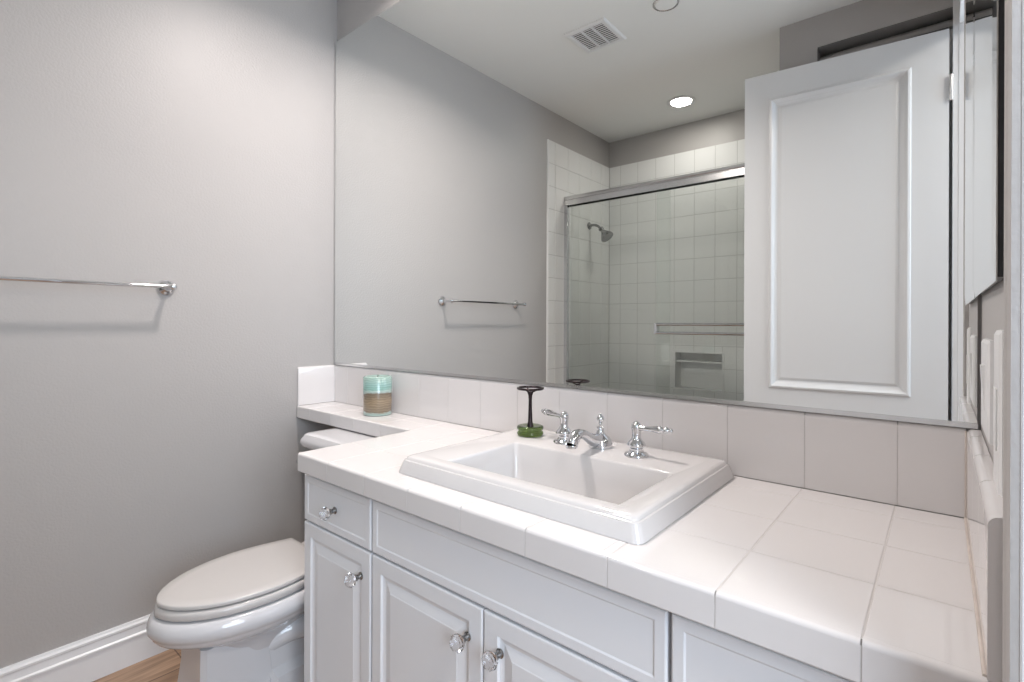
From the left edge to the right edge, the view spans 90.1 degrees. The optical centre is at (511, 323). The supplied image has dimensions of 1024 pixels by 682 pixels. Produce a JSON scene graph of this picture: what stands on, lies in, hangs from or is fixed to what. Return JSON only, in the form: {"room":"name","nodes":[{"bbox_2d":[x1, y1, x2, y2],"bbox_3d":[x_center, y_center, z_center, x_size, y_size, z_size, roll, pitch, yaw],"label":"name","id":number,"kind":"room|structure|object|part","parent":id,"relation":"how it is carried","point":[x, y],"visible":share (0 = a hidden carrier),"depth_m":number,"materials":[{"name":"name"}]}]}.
{"room":"bathroom","nodes":[
{"label":"bathroom","id":0,"kind":"room"},
{"bbox_2d":[93,649,180,681],"bbox_3d":[0.054,1.160,0.530,3.720,0.080,3.513,0,0,40],"label":"floor","id":1,"kind":"structure","parent":0,"point":[164,666],"depth_m":1.64,"materials":[{"name":"brown wood"}]},
{"bbox_2d":[146,427,375,681],"bbox_3d":[-0.670,0.755,1.610,0.478,0.726,0.809,0,0,40],"label":"toilet","id":2,"kind":"object","parent":1,"relation":"on","point":[238,616],"visible":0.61,"depth_m":1.39,"materials":[{"name":"porcelain"},{"name":"plastic"}]},
{"bbox_3d":[-0.756,0.851,1.497,0.350,0.188,0.526,0,0,40],"label":"bowl","id":3,"kind":"part","parent":2,"relation":"part of","materials":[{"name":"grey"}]},
{"bbox_3d":[-0.778,0.739,1.470,0.318,0.027,0.425,0,0,40],"label":"seat","id":4,"kind":"part","parent":2,"relation":"part of","materials":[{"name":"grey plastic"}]},
{"bbox_3d":[-0.777,0.719,1.471,0.308,0.012,0.418,0,0,40],"label":"lid","id":5,"kind":"part","parent":2,"relation":"part of","materials":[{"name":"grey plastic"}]},
{"bbox_3d":[-0.501,0.418,1.799,0.462,0.051,0.303,0,0,40],"label":"tank lid","id":6,"kind":"part","parent":2,"relation":"part of","materials":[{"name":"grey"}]},
{"bbox_2d":[304,474,374,681],"bbox_3d":[-0.284,0.755,1.456,0.306,0.728,0.567,0,0,40],"label":"vanity cabinet","id":7,"kind":"object","parent":1,"relation":"on","point":[339,552],"visible":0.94,"depth_m":1.26,"materials":[{"name":"white paint"}]},
{"bbox_3d":[-0.451,0.463,1.253,0.033,0.031,0.039,0,0,40],"label":"knob","id":8,"kind":"part","parent":7,"relation":"part of","materials":[{"name":"clear glass"}]},
{"bbox_3d":[-0.435,0.462,1.276,0.300,0.120,0.016,0,0,40],"label":"drawer","id":9,"kind":"part","parent":7,"relation":"part of","materials":[{"name":"white paint"}]},
{"bbox_3d":[-0.366,0.590,1.181,0.033,0.031,0.039,0,0,40],"label":"knob","id":10,"kind":"part","parent":7,"relation":"part of","materials":[{"name":"clear glass"}]},
{"bbox_2d":[372,500,671,681],"bbox_3d":[0.104,0.756,1.130,0.707,0.728,0.567,0,0,40],"label":"vanity cabinet","id":11,"kind":"object","parent":1,"relation":"on","point":[449,605],"visible":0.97,"depth_m":0.94,"materials":[{"name":"white paint"}]},
{"bbox_3d":[-0.183,0.762,1.063,0.346,0.466,0.016,0,0,40],"label":"cabinet door","id":12,"kind":"part","parent":11,"relation":"part of","materials":[{"name":"white paint"}]},
{"bbox_3d":[-0.096,0.593,0.955,0.033,0.031,0.039,0,0,40],"label":"knob","id":13,"kind":"part","parent":11,"relation":"part of","materials":[{"name":"clear glass"}]},
{"bbox_3d":[-0.034,0.591,0.902,0.033,0.031,0.039,0,0,40],"label":"knob","id":14,"kind":"part","parent":11,"relation":"part of","materials":[{"name":"clear glass"}]},
{"bbox_3d":[0.086,0.763,0.837,0.352,0.466,0.016,0,0,40],"label":"cabinet door","id":15,"kind":"part","parent":11,"relation":"part of","materials":[{"name":"white paint"}]},
{"bbox_2d":[296,365,1002,681],"bbox_3d":[-0.153,0.286,1.360,2.088,0.208,0.554,0,0,40],"label":"countertop","id":16,"kind":"structure","parent":11,"relation":"on","point":[852,589],"depth_m":0.89,"materials":[{"name":"white tile"}]},
{"bbox_2d":[363,375,391,415],"bbox_3d":[-0.504,0.266,1.919,0.106,0.148,0.106,0,0,40],"label":"candle","id":17,"kind":"object","parent":16,"relation":"on","point":[377,389],"visible":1,"depth_m":1.88,"materials":[{"name":"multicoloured glass"}]},
{"bbox_2d":[399,429,733,544],"bbox_3d":[0.118,0.383,1.161,0.604,0.160,0.476,0,0,40],"label":"sink","id":18,"kind":"object","parent":16,"relation":"in","point":[606,492],"visible":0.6,"depth_m":1.09,"materials":[{"name":"white ceramic"}]},
{"bbox_2d":[517,386,543,436],"bbox_3d":[0.050,0.237,1.386,0.074,0.130,0.074,0,0,40],"label":"toothbrush holder","id":19,"kind":"object","parent":18,"relation":"on","point":[530,429],"visible":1,"depth_m":1.37,"materials":[{"name":"green glass"}]},
{"bbox_3d":[0.050,0.232,1.386,0.019,0.096,0.019,0,0,40],"label":"stem","id":20,"kind":"part","parent":19,"relation":"part of","materials":[{"name":"brown metal"}]},
{"bbox_2d":[541,409,672,458],"bbox_3d":[0.187,0.263,1.212,0.377,0.081,0.171,0,0,40],"label":"faucet","id":21,"kind":"object","parent":16,"relation":"on","point":[571,439],"visible":1,"depth_m":1.19,"materials":[{"name":"silver metal"}]},
{"bbox_3d":[0.106,0.236,1.342,0.017,0.018,0.086,0,0,-38],"label":"lever","id":22,"kind":"part","parent":21,"relation":"part of","materials":[{"name":"silver metal"}]},
{"bbox_3d":[0.133,0.263,1.304,0.055,0.079,0.055,0,0,40],"label":"handle","id":23,"kind":"part","parent":21,"relation":"part of","materials":[{"name":"silver metal"}]},
{"bbox_3d":[0.182,0.274,1.216,0.059,0.059,0.171,0,0,40],"label":"spout","id":24,"kind":"part","parent":21,"relation":"part of","materials":[{"name":"silver metal"}]},
{"bbox_3d":[0.218,0.238,1.259,0.019,0.032,0.019,0,0,40],"label":"lift rod","id":25,"kind":"part","parent":21,"relation":"part of","materials":[{"name":"silver metal"}]},
{"bbox_3d":[0.286,0.264,1.176,0.055,0.079,0.055,0,0,40],"label":"handle","id":26,"kind":"part","parent":21,"relation":"part of","materials":[{"name":"silver metal"}]},
{"bbox_3d":[0.320,0.237,1.143,0.086,0.018,0.019,0,0,40],"label":"lever","id":27,"kind":"part","parent":21,"relation":"part of","materials":[{"name":"silver metal"}]},
{"bbox_2d":[671,613,852,681],"bbox_3d":[0.506,0.758,0.793,0.342,0.728,0.567,0,0,40],"label":"vanity cabinet","id":28,"kind":"object","parent":1,"relation":"on","point":[700,652],"visible":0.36,"depth_m":0.67,"materials":[{"name":"white paint"}]},
{"bbox_2d":[0,0,336,668],"bbox_3d":[-1.595,-0.169,1.359,0.120,2.566,2.655,0,0,40],"label":"wall","id":29,"kind":"structure","parent":0,"point":[148,438],"depth_m":1.71,"materials":[{"name":"grey paint"}]},
{"bbox_2d":[0,614,168,681],"bbox_3d":[-1.282,1.046,1.630,0.018,0.138,1.592,0,0,40],"label":"baseboard","id":30,"kind":"structure","parent":29,"relation":"attached to","point":[94,657],"depth_m":1.59,"materials":[{"name":"white paint"}]},
{"bbox_2d":[0,276,176,295],"bbox_3d":[-1.351,-0.123,1.492,0.083,0.055,0.667,0,0,40],"label":"towel bar","id":31,"kind":"object","parent":29,"relation":"attached to","point":[164,287],"visible":1,"depth_m":1.56,"materials":[{"name":"silver metal"}]},
{"bbox_3d":[-1.154,-0.122,1.726,0.083,0.055,0.055,0,0,40],"label":"wall post","id":32,"kind":"part","parent":31,"relation":"part of","materials":[{"name":"silver metal"}]},
{"bbox_2d":[336,0,981,517],"bbox_3d":[0.112,-0.163,1.581,2.210,2.566,0.120,0,0,40],"label":"wall","id":33,"kind":"structure","parent":0,"point":[351,14],"depth_m":2.08,"materials":[{"name":"grey paint"}]},
{"bbox_2d":[334,0,977,428],"bbox_3d":[0.025,-0.522,1.567,2.080,1.407,0.012,0,0,40],"label":"wall mirror","id":34,"kind":"object","parent":33,"relation":"attached to","point":[755,203],"visible":0.97,"depth_m":1.26,"materials":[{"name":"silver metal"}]},
{"bbox_2d":[974,0,1004,297],"bbox_3d":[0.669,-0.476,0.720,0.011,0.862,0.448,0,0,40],"label":"upper cabinet","id":35,"kind":"object","parent":33,"relation":"attached to","point":[989,14],"visible":0.84,"depth_m":0.61,"materials":[{"name":"white wood"}]},
{"bbox_2d":[981,279,1003,461],"bbox_3d":[0.088,-0.163,-0.072,0.120,2.566,2.442,0,0,40],"label":"wall","id":36,"kind":"structure","parent":0,"point":[992,318],"depth_m":0.71,"materials":[{"name":"grey paint"}]},
{"bbox_2d":[980,338,993,444],"bbox_3d":[0.686,0.092,0.742,0.010,0.140,0.150,0,0,40],"label":"light switch","id":37,"kind":"object","parent":36,"relation":"attached to","point":[987,345],"visible":0.97,"depth_m":0.69,"materials":[{"name":"white plastic"}]},
{"bbox_2d":[993,330,1002,496],"bbox_3d":[0.549,0.107,0.577,0.007,0.200,0.080,0,0,40],"label":"wall socket","id":38,"kind":"object","parent":36,"relation":"attached to","point":[998,336],"visible":0.69,"depth_m":0.55,"materials":[{"name":"white plastic"}]},
{"bbox_2d":[993,387,996,450],"bbox_3d":[0.547,0.107,0.579,0.002,0.068,0.034,0,0,40],"label":"socket","id":39,"kind":"object","parent":38,"relation":"attached to","point":[994,388],"depth_m":0.57,"materials":[{"name":"white plastic"}]},
{"bbox_2d":[1002,0,1021,681],"bbox_3d":[0.443,-0.078,0.450,0.010,2.400,0.066,0,0,40],"label":"trim","id":40,"kind":"structure","parent":36,"relation":"attached to","point":[1010,594],"depth_m":0.43,"materials":[{"name":"grey paint"}]},
{"bbox_2d":[1020,0,1023,681],"bbox_3d":[0.190,-0.052,0.043,0.134,2.345,0.920,0,0,40],"label":"trim","id":41,"kind":"structure","parent":36,"relation":"attached to","point":[1022,150],"depth_m":0.42,"materials":[{"name":"white paint"}]}
]}

